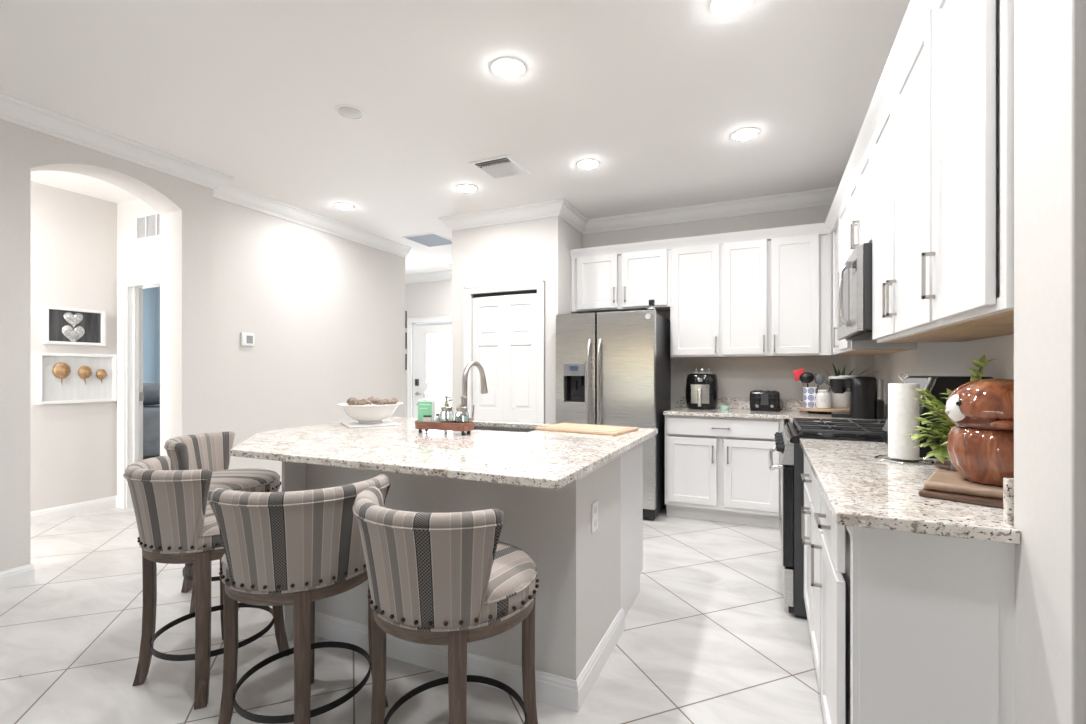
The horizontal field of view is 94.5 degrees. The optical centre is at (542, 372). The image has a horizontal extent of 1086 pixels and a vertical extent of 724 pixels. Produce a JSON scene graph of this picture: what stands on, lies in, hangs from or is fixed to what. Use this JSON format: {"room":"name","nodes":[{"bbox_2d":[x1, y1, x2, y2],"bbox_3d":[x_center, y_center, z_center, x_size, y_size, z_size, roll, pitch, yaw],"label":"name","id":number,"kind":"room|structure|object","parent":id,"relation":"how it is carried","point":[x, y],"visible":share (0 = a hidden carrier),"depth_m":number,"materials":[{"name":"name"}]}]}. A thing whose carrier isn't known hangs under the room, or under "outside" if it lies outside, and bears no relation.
{"room":"kitchen","nodes":[
{"label":"kitchen","id":0,"kind":"room"},
{"bbox_2d":[31,181,116,510],"bbox_3d":[-4.719,-0.160,3.070,0.120,2.810,3.760,0,0,24],"label":"wall","id":1,"kind":"structure","parent":0,"point":[74,235],"depth_m":4.34,"materials":[{"name":"beige paint"}]},
{"bbox_2d":[31,495,116,524],"bbox_3d":[-4.670,1.192,2.982,0.040,0.107,3.640,0,0,24],"label":"baseboard","id":2,"kind":"structure","parent":1,"relation":"attached to","point":[60,512],"depth_m":4.34,"materials":[{"name":"white paint"}]},
{"bbox_2d":[43,306,105,345],"bbox_3d":[-4.056,-0.398,4.358,0.040,0.315,0.417,0,0,24],"label":"picture frame","id":3,"kind":"object","parent":1,"relation":"attached to","point":[61,325],"visible":1,"depth_m":4.34,"materials":[{"name":"white paint"}]},
{"bbox_2d":[36,352,116,404],"bbox_3d":[-4.047,0.049,4.377,0.060,0.428,0.546,0,0,24],"label":"picture frame","id":4,"kind":"object","parent":1,"relation":"attached to","point":[61,378],"visible":1,"depth_m":4.36,"materials":[{"name":"white paint"}]},
{"bbox_2d":[0,119,212,571],"bbox_3d":[-4.070,-0.160,1.031,0.274,2.810,6.565,0,0,24],"label":"wall","id":5,"kind":"structure","parent":0,"point":[185,208],"depth_m":3.18,"materials":[{"name":"beige paint"}]},
{"bbox_2d":[0,564,34,590],"bbox_3d":[-4.281,1.192,0.541,0.288,0.107,5.499,0,0,24],"label":"baseboard","id":6,"kind":"structure","parent":5,"relation":"attached to","point":[25,574],"depth_m":2.92,"materials":[{"name":"white paint"}]},
{"bbox_2d":[0,92,411,257],"bbox_3d":[-3.466,-1.506,2.138,0.267,0.118,9.080,0,0,24],"label":"trim","id":7,"kind":"structure","parent":5,"relation":"attached to","point":[14,110],"depth_m":3.62,"materials":[{"name":"white paint"}]},
{"bbox_2d":[117,198,159,508],"bbox_3d":[-3.370,-0.160,4.461,1.209,2.810,0.120,0,0,24],"label":"wall","id":8,"kind":"structure","parent":0,"point":[132,256],"depth_m":4.55,"materials":[{"name":"beige paint"}]},
{"bbox_2d":[117,269,159,508],"bbox_3d":[-3.446,0.175,4.488,0.947,2.140,0.152,0,0,24],"label":"door frame","id":9,"kind":"structure","parent":8,"relation":"in","point":[130,394],"depth_m":4.61,"materials":[{"name":"white paint"}]},
{"bbox_2d":[135,211,159,241],"bbox_3d":[-3.447,-1.292,4.422,0.480,0.235,0.012,0,0,24],"label":"air vent","id":10,"kind":"object","parent":8,"relation":"in","point":[147,227],"visible":0.73,"depth_m":4.45,"materials":[{"name":"white paint"}]},
{"bbox_2d":[143,287,156,382],"bbox_3d":[-6.711,-0.160,7.168,0.100,2.810,2.100,0,0,24],"label":"wall","id":11,"kind":"structure","parent":0,"point":[149,294],"depth_m":8.03,"materials":[{"name":"blue paint"}]},
{"bbox_2d":[157,287,159,382],"bbox_3d":[-4.113,-0.160,7.213,4.809,2.810,0.100,0,0,24],"label":"wall","id":12,"kind":"structure","parent":0,"point":[158,288],"depth_m":8.09,"materials":[{"name":"blue paint"}]},
{"bbox_2d":[213,197,404,491],"bbox_3d":[-2.305,-0.160,5.215,0.120,2.810,2.515,0,0,24],"label":"wall","id":13,"kind":"structure","parent":0,"point":[324,312],"depth_m":4.84,"materials":[{"name":"beige paint"}]},
{"bbox_2d":[241,332,253,345],"bbox_3d":[-2.588,-0.291,4.402,0.024,0.112,0.116,0,0,24],"label":"thermostat","id":14,"kind":"object","parent":13,"relation":"attached to","point":[247,339],"visible":1,"depth_m":4.39,"materials":[{"name":"white plastic"}]},
{"bbox_2d":[405,311,406,327],"bbox_3d":[-1.794,-0.670,6.375,0.147,0.215,0.020,0,0,24],"label":"picture frame","id":15,"kind":"object","parent":13,"relation":"attached to","point":[405,311],"visible":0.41,"depth_m":6.34,"materials":[{"name":"grey ceramic"}]},
{"bbox_2d":[405,332,406,348],"bbox_3d":[-1.794,-0.401,6.375,0.147,0.208,0.020,0,0,24],"label":"picture frame","id":16,"kind":"object","parent":13,"relation":"attached to","point":[405,332],"visible":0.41,"depth_m":6.34,"materials":[{"name":"grey ceramic"}]},
{"bbox_2d":[405,354,406,369],"bbox_3d":[-1.794,-0.133,6.375,0.147,0.202,0.020,0,0,24],"label":"picture frame","id":17,"kind":"object","parent":13,"relation":"attached to","point":[405,354],"visible":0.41,"depth_m":6.34,"materials":[{"name":"grey ceramic"}]},
{"bbox_2d":[0,505,823,723],"bbox_3d":[-2.230,1.295,2.364,12.400,0.100,11.100,0,0,24],"label":"floor","id":18,"kind":"structure","parent":0,"point":[709,636],"depth_m":2.25,"materials":[{"name":"tile"}]},
{"bbox_2d":[143,404,159,459],"bbox_3d":[-4.636,0.815,6.176,1.940,0.860,1.640,0,0,24],"label":"bed","id":19,"kind":"object","parent":18,"relation":"on","point":[151,413],"visible":0.04,"depth_m":5.18,"materials":[{"name":"grey fabric"}]},
{"bbox_2d":[143,383,159,404],"bbox_3d":[-4.504,0.245,5.734,0.660,0.260,0.480,0,0,30],"label":"pillow","id":20,"kind":"object","parent":19,"relation":"on","point":[151,391],"visible":0.42,"depth_m":5.54,"materials":[{"name":"grey fabric"}]},
{"bbox_2d":[143,404,159,441],"bbox_3d":[-4.636,0.565,6.176,1.940,0.360,1.640,0,0,24],"label":"comforter","id":21,"kind":"object","parent":19,"relation":"on","point":[151,413],"depth_m":5.18,"materials":[{"name":"grey fabric"}]},
{"bbox_2d":[123,456,288,709],"bbox_3d":[-1.399,0.802,2.104,0.542,0.885,0.558,0,0,32],"label":"bar stool","id":22,"kind":"object","parent":18,"relation":"on","point":[176,521],"visible":0.61,"depth_m":1.88,"materials":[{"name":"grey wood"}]},
{"bbox_2d":[164,431,280,613],"bbox_3d":[-1.778,0.802,2.836,0.576,0.885,0.554,0,0,-5],"label":"bar stool","id":23,"kind":"object","parent":18,"relation":"on","point":[211,451],"visible":0.54,"depth_m":2.83,"materials":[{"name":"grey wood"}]},
{"bbox_2d":[209,474,390,723],"bbox_3d":[-0.835,0.802,1.767,0.557,0.885,0.577,0,0,-26],"label":"bar stool","id":24,"kind":"object","parent":18,"relation":"on","point":[298,548],"visible":0.8,"depth_m":1.55,"materials":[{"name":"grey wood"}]},
{"bbox_2d":[352,486,538,723],"bbox_3d":[-0.290,0.802,1.542,0.542,0.885,0.558,0,0,26],"label":"bar stool","id":25,"kind":"object","parent":18,"relation":"on","point":[449,579],"visible":1,"depth_m":1.32,"materials":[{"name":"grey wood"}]},
{"bbox_2d":[282,442,642,711],"bbox_3d":[-0.298,0.803,2.625,1.421,0.884,1.291,0,0,24],"label":"kitchen island","id":26,"kind":"object","parent":18,"relation":"on","point":[583,537],"visible":0.55,"depth_m":2.05,"materials":[{"name":"beige paint"}]},
{"bbox_2d":[230,417,657,488],"bbox_3d":[-0.557,0.346,2.662,2.013,0.030,1.548,0,0,24],"label":"island countertop","id":27,"kind":"structure","parent":26,"relation":"on","point":[537,458],"depth_m":2.13,"materials":[{"name":"stone"}]},
{"bbox_2d":[340,420,401,427],"bbox_3d":[-1.101,0.326,3.202,0.310,0.009,0.330,0,0,-31],"label":"serving board","id":28,"kind":"object","parent":27,"relation":"on","point":[353,424],"visible":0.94,"depth_m":3.10,"materials":[{"name":"white stone"}]},
{"bbox_2d":[337,402,401,423],"bbox_3d":[-1.101,0.259,3.202,0.392,0.124,0.392,0,0,24],"label":"bowl","id":29,"kind":"object","parent":28,"relation":"on","point":[367,413],"visible":0.92,"depth_m":3.09,"materials":[{"name":"white ceramic"}]},
{"bbox_2d":[347,397,359,404],"bbox_3d":[-1.208,0.188,3.215,0.092,0.060,0.082,0,0,-45],"label":"bark","id":30,"kind":"object","parent":29,"relation":"in","point":[351,401],"visible":0.88,"depth_m":3.18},
{"bbox_2d":[354,399,371,404],"bbox_3d":[-1.128,0.191,3.149,0.126,0.052,0.058,0,0,19],"label":"bark","id":31,"kind":"object","parent":29,"relation":"in","point":[363,401],"visible":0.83,"depth_m":3.13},
{"bbox_2d":[367,396,398,404],"bbox_3d":[-1.020,0.188,3.209,0.210,0.072,0.090,0,0,10],"label":"bark","id":32,"kind":"object","parent":29,"relation":"in","point":[374,400],"visible":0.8,"depth_m":3.18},
{"bbox_2d":[415,420,473,434],"bbox_3d":[-0.536,0.298,2.725,0.356,0.066,0.124,0,0,22],"label":"serving tray","id":33,"kind":"object","parent":27,"relation":"on","point":[426,426],"visible":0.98,"depth_m":2.66,"materials":[{"name":"brown wood"}]},
{"bbox_2d":[418,382,434,421],"bbox_3d":[-0.642,0.174,2.768,0.085,0.242,0.056,0,0,0],"label":"soap bottle","id":34,"kind":"object","parent":33,"relation":"on","point":[426,406],"visible":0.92,"depth_m":2.74,"materials":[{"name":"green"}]},
{"bbox_2d":[423,417,430,421],"bbox_3d":[-0.631,0.264,2.740,0.046,0.036,0.001,0,0,0],"label":"print","id":35,"kind":"object","parent":34,"relation":"attached to","point":[425,419],"depth_m":2.74},
{"bbox_2d":[418,396,434,421],"bbox_3d":[-0.642,0.213,2.768,0.084,0.165,0.056,0,0,0],"label":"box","id":36,"kind":"object","parent":33,"relation":"on","point":[426,406],"depth_m":2.74,"materials":[{"name":"green cardboard"}]},
{"bbox_2d":[435,414,439,421],"bbox_3d":[-0.576,0.260,2.747,0.029,0.071,0.029,0,0,24],"label":"bottle","id":37,"kind":"object","parent":33,"relation":"on","point":[437,418],"visible":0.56,"depth_m":2.74,"materials":[{"name":"white ceramic"}]},
{"bbox_2d":[440,396,453,422],"bbox_3d":[-0.522,0.211,2.719,0.074,0.168,0.074,0,0,24],"label":"soap dispenser","id":38,"kind":"object","parent":33,"relation":"on","point":[446,414],"visible":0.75,"depth_m":2.69,"materials":[{"name":"clear glass"}]},
{"bbox_2d":[455,396,468,422],"bbox_3d":[-0.435,0.211,2.695,0.074,0.168,0.074,0,0,24],"label":"soap dispenser","id":39,"kind":"object","parent":33,"relation":"on","point":[461,415],"visible":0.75,"depth_m":2.67,"materials":[{"name":"clear glass"}]},
{"bbox_2d":[462,361,487,420],"bbox_3d":[-0.382,0.131,2.934,0.099,0.399,0.264,0,0,24],"label":"faucet","id":40,"kind":"object","parent":27,"relation":"on","point":[469,365],"visible":0.79,"depth_m":2.87,"materials":[{"name":"silver metal"}]},
{"bbox_2d":[474,426,535,431],"bbox_3d":[-0.337,0.452,3.104,0.755,0.180,0.435,0,0,24],"label":"sink","id":41,"kind":"object","parent":27,"relation":"in","point":[475,427],"visible":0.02,"depth_m":3.30,"materials":[{"name":"silver metal"}]},
{"bbox_2d":[536,422,637,435],"bbox_3d":[0.252,0.321,2.883,0.504,0.020,0.310,0,0,33],"label":"cutting board","id":42,"kind":"object","parent":27,"relation":"on","point":[560,427],"visible":1,"depth_m":2.80,"materials":[{"name":"beige wood"}]},
{"bbox_2d":[591,500,597,532],"bbox_3d":[0.211,0.586,2.046,0.006,0.118,0.072,0,0,24],"label":"outlet","id":43,"kind":"object","parent":26,"relation":"attached to","point":[594,503],"depth_m":2.03,"materials":[{"name":"white plastic"}]},
{"bbox_2d":[556,309,670,518],"bbox_3d":[0.660,0.347,4.650,0.887,1.755,0.830,0,0,24],"label":"refrigerator","id":44,"kind":"object","parent":18,"relation":"on","point":[613,368],"visible":0.71,"depth_m":4.32,"materials":[{"name":"grey metal"}]},
{"bbox_2d":[648,299,654,308],"bbox_3d":[0.912,-0.572,4.214,0.056,0.082,0.056,0,0,24],"label":"electronic device","id":45,"kind":"object","parent":44,"relation":"on","point":[651,301],"visible":0.94,"depth_m":4.20,"materials":[{"name":"white paint"}]},
{"bbox_2d":[665,415,783,527],"bbox_3d":[1.579,0.805,4.373,0.925,0.880,0.659,0,0,24],"label":"base cabinet","id":46,"kind":"object","parent":18,"relation":"on","point":[717,468],"visible":0.85,"depth_m":4.13,"materials":[{"name":"white paint"}]},
{"bbox_2d":[801,454,822,695],"bbox_3d":[1.404,0.805,1.992,0.672,0.880,0.873,0,0,24],"label":"base cabinet","id":47,"kind":"object","parent":18,"relation":"on","point":[810,533],"visible":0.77,"depth_m":2.04,"materials":[{"name":"white paint"}]},
{"bbox_2d":[768,418,885,618],"bbox_3d":[1.679,0.766,2.774,0.794,0.957,0.766,0,0,24],"label":"gas range","id":48,"kind":"object","parent":18,"relation":"on","point":[790,466],"visible":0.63,"depth_m":2.55,"materials":[{"name":"grey metal"}]},
{"bbox_2d":[785,422,883,443],"bbox_3d":[1.725,0.340,2.754,0.695,0.040,0.766,0,0,24],"label":"cooktop","id":49,"kind":"object","parent":48,"relation":"in","point":[793,435],"depth_m":2.55,"materials":[{"name":"black metal"}]},
{"bbox_2d":[811,491,1014,723],"bbox_3d":[1.112,0.805,1.339,0.672,0.880,0.552,0,0,24],"label":"base cabinet","id":50,"kind":"object","parent":18,"relation":"on","point":[916,628],"visible":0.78,"depth_m":1.15,"materials":[{"name":"white paint"}]},
{"bbox_2d":[800,438,1020,543],"bbox_3d":[1.292,0.297,1.723,0.658,0.128,1.464,0,0,24],"label":"countertop","id":51,"kind":"structure","parent":50,"relation":"on","point":[859,489],"depth_m":1.30,"materials":[{"name":"stone"}]},
{"bbox_2d":[875,372,933,464],"bbox_3d":[1.352,0.165,1.883,0.182,0.329,0.182,0,0,24],"label":"paper towel roll","id":52,"kind":"object","parent":51,"relation":"on","point":[903,409],"visible":0.99,"depth_m":1.85,"materials":[{"name":"white paper"}]},
{"bbox_2d":[882,376,993,458],"bbox_3d":[1.639,0.173,2.116,0.291,0.315,0.440,0,0,24],"label":"countertop appliance","id":53,"kind":"object","parent":51,"relation":"on","point":[936,385],"visible":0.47,"depth_m":1.94,"materials":[{"name":"black plastic"}]},
{"bbox_2d":[935,461,950,470],"bbox_3d":[1.476,0.323,1.718,0.230,0.016,0.140,0,0,4],"label":"serving board","id":54,"kind":"object","parent":51,"relation":"on","point":[947,464],"visible":0.29,"depth_m":1.72,"materials":[{"name":"brown wood"}]},
{"bbox_2d":[903,354,998,471],"bbox_3d":[1.331,0.138,1.574,0.339,0.385,0.294,0,0,10],"label":"potted plant","id":55,"kind":"object","parent":51,"relation":"on","point":[936,407],"visible":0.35,"depth_m":1.58,"materials":[{"name":"green plant"}]},
{"bbox_2d":[919,488,1002,508],"bbox_3d":[1.209,0.324,1.306,0.260,0.014,0.330,0,0,-42],"label":"cutting board","id":56,"kind":"object","parent":51,"relation":"on","point":[984,501],"visible":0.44,"depth_m":1.28,"materials":[{"name":"brown wood"}]},
{"bbox_2d":[924,470,1002,499],"bbox_3d":[1.215,0.304,1.331,0.305,0.024,0.240,0,0,44],"label":"cutting board","id":57,"kind":"object","parent":56,"relation":"on","point":[940,480],"visible":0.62,"depth_m":1.32,"materials":[{"name":"brown wood"}]},
{"bbox_2d":[945,378,1013,486],"bbox_3d":[1.200,0.153,1.327,0.229,0.276,0.236,0,0,24],"label":"cookie jar","id":58,"kind":"object","parent":57,"relation":"on","point":[980,443],"visible":0.74,"depth_m":1.28,"materials":[{"name":"brown ceramic"}]},
{"bbox_3d":[2.076,0.805,3.433,0.619,0.880,0.750,0,0,24],"label":"base cabinet","id":59,"kind":"object","parent":18,"relation":"on","visible":0},
{"bbox_2d":[663,397,887,423],"bbox_3d":[1.746,0.297,3.914,1.615,0.128,1.362,0,0,24],"label":"countertop","id":60,"kind":"structure","parent":59,"relation":"on","point":[739,407],"depth_m":4.25,"materials":[{"name":"stone"}]},
{"bbox_2d":[686,373,717,409],"bbox_3d":[1.445,0.170,4.575,0.284,0.322,0.323,0,0,24],"label":"air fryer","id":61,"kind":"object","parent":60,"relation":"on","point":[701,388],"visible":1,"depth_m":4.47,"materials":[{"name":"black plastic"}]},
{"bbox_2d":[719,405,729,409],"bbox_3d":[1.629,0.314,4.508,0.090,0.034,0.063,0,0,24],"label":"bowl","id":62,"kind":"object","parent":60,"relation":"on","point":[725,407],"visible":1,"depth_m":4.48,"materials":[{"name":"green ceramic"}]},
{"bbox_2d":[750,390,783,411],"bbox_3d":[1.941,0.244,4.360,0.268,0.173,0.255,0,0,24],"label":"toaster","id":63,"kind":"object","parent":60,"relation":"on","point":[760,400],"visible":1,"depth_m":4.27,"materials":[{"name":"black metal"}]},
{"bbox_2d":[797,406,848,413],"bbox_3d":[2.317,0.309,4.113,0.424,0.042,0.424,0,0,24],"label":"turntable","id":64,"kind":"object","parent":60,"relation":"on","point":[810,410],"visible":0.66,"depth_m":4.00,"materials":[{"name":"brown wood"}]},
{"bbox_2d":[803,387,817,407],"bbox_3d":[2.196,0.204,4.123,0.106,0.168,0.106,0,0,24],"label":"utensil canister","id":65,"kind":"object","parent":64,"relation":"on","point":[809,393],"visible":0.94,"depth_m":4.08,"materials":[{"name":"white ceramic"}]},
{"bbox_2d":[793,368,804,386],"bbox_3d":[2.159,0.120,4.185,0.140,0.311,0.042,0,0,39],"label":"spatula","id":66,"kind":"object","parent":65,"relation":"in","point":[797,373],"visible":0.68,"depth_m":4.19,"materials":[{"name":"red plastic"}]},
{"bbox_2d":[799,372,814,386],"bbox_3d":[2.163,0.136,4.117,0.112,0.278,0.068,0,0,24],"label":"ladle","id":67,"kind":"object","parent":65,"relation":"in","point":[806,377],"visible":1,"depth_m":4.09,"materials":[{"name":"black plastic"}]},
{"bbox_2d":[815,374,824,386],"bbox_3d":[2.251,0.145,4.115,0.102,0.262,0.024,0,0,13],"label":"spoon","id":68,"kind":"object","parent":65,"relation":"in","point":[819,379],"visible":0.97,"depth_m":4.11,"materials":[{"name":"grey plastic"}]},
{"bbox_2d":[816,387,831,408],"bbox_3d":[2.254,0.202,4.031,0.112,0.172,0.113,0,0,24],"label":"lidded jar","id":69,"kind":"object","parent":64,"relation":"on","point":[823,397],"visible":1,"depth_m":3.99,"materials":[{"name":"white ceramic"}]},
{"bbox_2d":[813,363,876,407],"bbox_3d":[2.470,0.102,4.099,0.274,0.373,0.495,0,0,-35],"label":"potted plant","id":70,"kind":"object","parent":64,"relation":"on","point":[838,400],"visible":0.44,"depth_m":4.06,"materials":[{"name":"green plant"}]},
{"bbox_2d":[828,375,883,418],"bbox_3d":[2.290,0.176,3.683,0.345,0.309,0.206,0,0,32],"label":"coffee machine","id":71,"kind":"object","parent":60,"relation":"on","point":[865,391],"visible":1,"depth_m":3.58,"materials":[{"name":"black plastic"}]},
{"bbox_2d":[405,279,451,417],"bbox_3d":[-1.611,-0.160,7.947,3.780,2.810,0.100,0,0,24],"label":"wall","id":72,"kind":"structure","parent":0,"point":[430,298],"depth_m":8.00,"materials":[{"name":"beige paint"}]},
{"bbox_2d":[405,270,451,283],"bbox_3d":[-1.706,-1.506,7.881,3.660,0.118,0.097,0,0,24],"label":"trim","id":73,"kind":"structure","parent":72,"relation":"attached to","point":[442,275],"depth_m":7.92,"materials":[{"name":"white paint"}]},
{"bbox_2d":[407,316,451,417],"bbox_3d":[-1.692,0.182,7.953,1.072,2.125,0.104,0,0,24],"label":"door","id":74,"kind":"structure","parent":72,"relation":"in","point":[432,342],"depth_m":8.02,"materials":[{"name":"white paint"}]},
{"bbox_2d":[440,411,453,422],"bbox_3d":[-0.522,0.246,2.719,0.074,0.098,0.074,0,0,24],"label":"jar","id":75,"kind":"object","parent":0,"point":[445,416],"depth_m":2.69,"materials":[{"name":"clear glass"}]},
{"bbox_2d":[0,0,909,274],"bbox_3d":[-2.230,-1.615,2.364,12.400,0.100,11.100,0,0,24],"label":"ceiling","id":76,"kind":"structure","parent":0,"point":[654,92],"depth_m":2.80,"materials":[{"name":"paint"}]},
{"bbox_2d":[334,203,353,208],"bbox_3d":[-1.871,-1.553,4.720,0.180,0.024,0.180,0,0,24],"label":"recessed light","id":77,"kind":"object","parent":76,"relation":"in","point":[338,205],"visible":1,"depth_m":4.68,"materials":[{"name":"white paint"}]},
{"bbox_2d":[334,104,365,119],"bbox_3d":[-1.159,-1.559,3.017,0.180,0.012,0.180,0,0,24],"label":"smoke detector","id":78,"kind":"object","parent":76,"relation":"in","point":[351,112],"visible":1,"depth_m":3.00,"materials":[{"name":"white paint"}]},
{"bbox_2d":[402,233,451,246],"bbox_3d":[-1.317,-1.561,5.932,0.450,0.008,0.500,0,0,24],"label":"ceiling panel","id":79,"kind":"object","parent":76,"relation":"attached to","point":[429,239],"visible":0.83,"depth_m":5.89,"materials":[{"name":"white paint"}]},
{"bbox_2d":[456,184,477,191],"bbox_3d":[-0.645,-1.553,4.260,0.180,0.024,0.180,0,0,24],"label":"recessed light","id":80,"kind":"object","parent":76,"relation":"in","point":[463,187],"visible":1,"depth_m":4.23,"materials":[{"name":"white paint"}]},
{"bbox_2d":[469,155,528,179],"bbox_3d":[-0.328,-1.557,3.834,0.330,0.016,0.360,0,0,24],"label":"ceiling vent","id":81,"kind":"object","parent":76,"relation":"in","point":[504,166],"visible":1,"depth_m":3.81,"materials":[{"name":"white metal"}]},
{"bbox_2d":[491,57,525,78],"bbox_3d":[-0.179,-1.553,2.581,0.180,0.024,0.180,0,0,24],"label":"recessed light","id":82,"kind":"object","parent":76,"relation":"in","point":[504,67],"visible":1,"depth_m":2.56,"materials":[{"name":"white paint"}]},
{"bbox_2d":[576,159,599,168],"bbox_3d":[0.338,-1.553,3.770,0.180,0.024,0.180,0,0,24],"label":"recessed light","id":83,"kind":"object","parent":76,"relation":"in","point":[586,163],"visible":1,"depth_m":3.74,"materials":[{"name":"white paint"}]},
{"bbox_2d":[710,0,753,17],"bbox_3d":[0.798,-1.553,2.121,0.180,0.024,0.180,0,0,24],"label":"recessed light","id":84,"kind":"object","parent":76,"relation":"in","point":[719,8],"visible":1,"depth_m":2.13,"materials":[{"name":"white paint"}]},
{"bbox_2d":[730,127,759,140],"bbox_3d":[1.325,-1.553,3.295,0.180,0.024,0.180,0,0,24],"label":"recessed light","id":85,"kind":"object","parent":76,"relation":"in","point":[748,133],"visible":1,"depth_m":3.27,"materials":[{"name":"white paint"}]},
{"bbox_2d":[455,411,468,422],"bbox_3d":[-0.435,0.246,2.695,0.074,0.098,0.074,0,0,24],"label":"jar","id":86,"kind":"object","parent":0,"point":[460,416],"depth_m":2.66,"materials":[{"name":"clear glass"}]},
{"bbox_2d":[452,216,561,423],"bbox_3d":[-0.373,-0.160,4.941,1.171,2.810,0.110,0,0,24],"label":"wall","id":87,"kind":"structure","parent":0,"point":[529,250],"depth_m":4.86,"materials":[{"name":"beige paint"}]},
{"bbox_2d":[464,280,544,423],"bbox_3d":[-0.372,0.192,4.921,0.884,2.107,0.156,0,0,24],"label":"door","id":88,"kind":"structure","parent":87,"relation":"in","point":[508,327],"depth_m":4.87,"materials":[{"name":"white paint"}]},
{"bbox_2d":[562,220,581,313],"bbox_3d":[0.271,-0.160,5.083,0.110,2.810,0.675,0,0,24],"label":"wall","id":89,"kind":"structure","parent":0,"point":[571,238],"depth_m":4.87,"materials":[{"name":"beige paint"}]},
{"bbox_2d":[582,205,872,424],"bbox_3d":[1.612,-0.160,4.789,2.579,2.810,0.120,0,0,24],"label":"wall","id":90,"kind":"structure","parent":0,"point":[737,377],"depth_m":4.60,"materials":[{"name":"beige paint"}]},
{"bbox_2d":[571,249,669,312],"bbox_3d":[0.774,-0.880,4.885,0.962,0.560,0.378,0,0,24],"label":"upper cabinet","id":91,"kind":"object","parent":90,"relation":"attached to","point":[624,281],"visible":0.97,"depth_m":4.76,"materials":[{"name":"white paint"}]},
{"bbox_2d":[438,187,837,233],"bbox_3d":[1.175,-1.506,5.366,3.847,0.118,2.342,0,0,24],"label":"trim","id":92,"kind":"structure","parent":90,"relation":"attached to","point":[561,208],"depth_m":4.75,"materials":[{"name":"white paint"}]},
{"bbox_2d":[670,244,723,357],"bbox_3d":[1.413,-0.649,4.599,0.438,1.022,0.378,0,0,24],"label":"upper cabinet","id":93,"kind":"object","parent":90,"relation":"attached to","point":[695,271],"visible":0.99,"depth_m":4.46,"materials":[{"name":"white paint"}]},
{"bbox_2d":[721,233,831,357],"bbox_3d":[1.997,-0.649,4.339,0.840,1.022,0.378,0,0,24],"label":"upper cabinet","id":94,"kind":"object","parent":90,"relation":"attached to","point":[776,293],"visible":0.97,"depth_m":4.19,"materials":[{"name":"white paint"}]},
{"bbox_2d":[873,334,1013,403],"bbox_3d":[2.119,-0.160,2.613,0.120,2.810,3.680,0,0,24],"label":"wall","id":95,"kind":"structure","parent":0,"point":[929,358],"depth_m":2.47,"materials":[{"name":"beige paint"}]},
{"bbox_2d":[849,140,871,255],"bbox_3d":[1.873,-0.893,2.688,0.382,0.533,0.765,0,0,24],"label":"upper cabinet","id":96,"kind":"object","parent":95,"relation":"attached to","point":[860,190],"visible":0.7,"depth_m":2.68,"materials":[{"name":"white paint"}]},
{"bbox_2d":[837,243,871,340],"bbox_3d":[1.832,-0.409,2.707,0.461,0.428,0.760,0,0,24],"label":"microwave","id":97,"kind":"object","parent":96,"relation":"attached to","point":[854,279],"visible":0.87,"depth_m":2.50,"materials":[{"name":"grey metal"}]},
{"bbox_2d":[832,193,916,354],"bbox_3d":[2.236,-0.649,3.502,0.382,1.022,1.012,0,0,24],"label":"upper cabinet","id":98,"kind":"object","parent":95,"relation":"attached to","point":[840,234],"visible":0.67,"depth_m":3.39,"materials":[{"name":"white paint"}]},
{"bbox_2d":[569,0,932,258],"bbox_3d":[0.645,-1.160,3.026,2.242,0.080,3.228,0,0,24],"label":"trim","id":99,"kind":"structure","parent":98,"relation":"attached to","point":[917,10],"depth_m":3.04,"materials":[{"name":"white paint"}]},
{"bbox_2d":[872,8,1013,342],"bbox_3d":[1.522,-0.649,1.902,0.382,1.022,0.950,0,0,24],"label":"upper cabinet","id":100,"kind":"object","parent":95,"relation":"attached to","point":[902,137],"visible":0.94,"depth_m":1.85,"materials":[{"name":"white paint"}]},
{"bbox_2d":[921,0,1013,326],"bbox_3d":[1.233,-0.649,1.253,0.382,1.022,0.465,0,0,24],"label":"upper cabinet","id":101,"kind":"object","parent":95,"relation":"attached to","point":[972,254],"visible":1,"depth_m":1.25,"materials":[{"name":"white paint"}]},
{"bbox_2d":[1003,478,1013,524],"bbox_3d":[1.452,0.282,1.677,0.329,0.098,1.418,0,0,24],"label":"backsplash","id":102,"kind":"structure","parent":95,"relation":"attached to","point":[1008,483],"depth_m":1.10,"materials":[{"name":"stone"}]},
{"bbox_2d":[1014,0,1085,723],"bbox_3d":[2.166,-0.160,0.452,2.613,2.810,0.230,0,0,24],"label":"wall","id":103,"kind":"structure","parent":0,"point":[1050,35],"depth_m":0.94,"materials":[{"name":"beige paint"}]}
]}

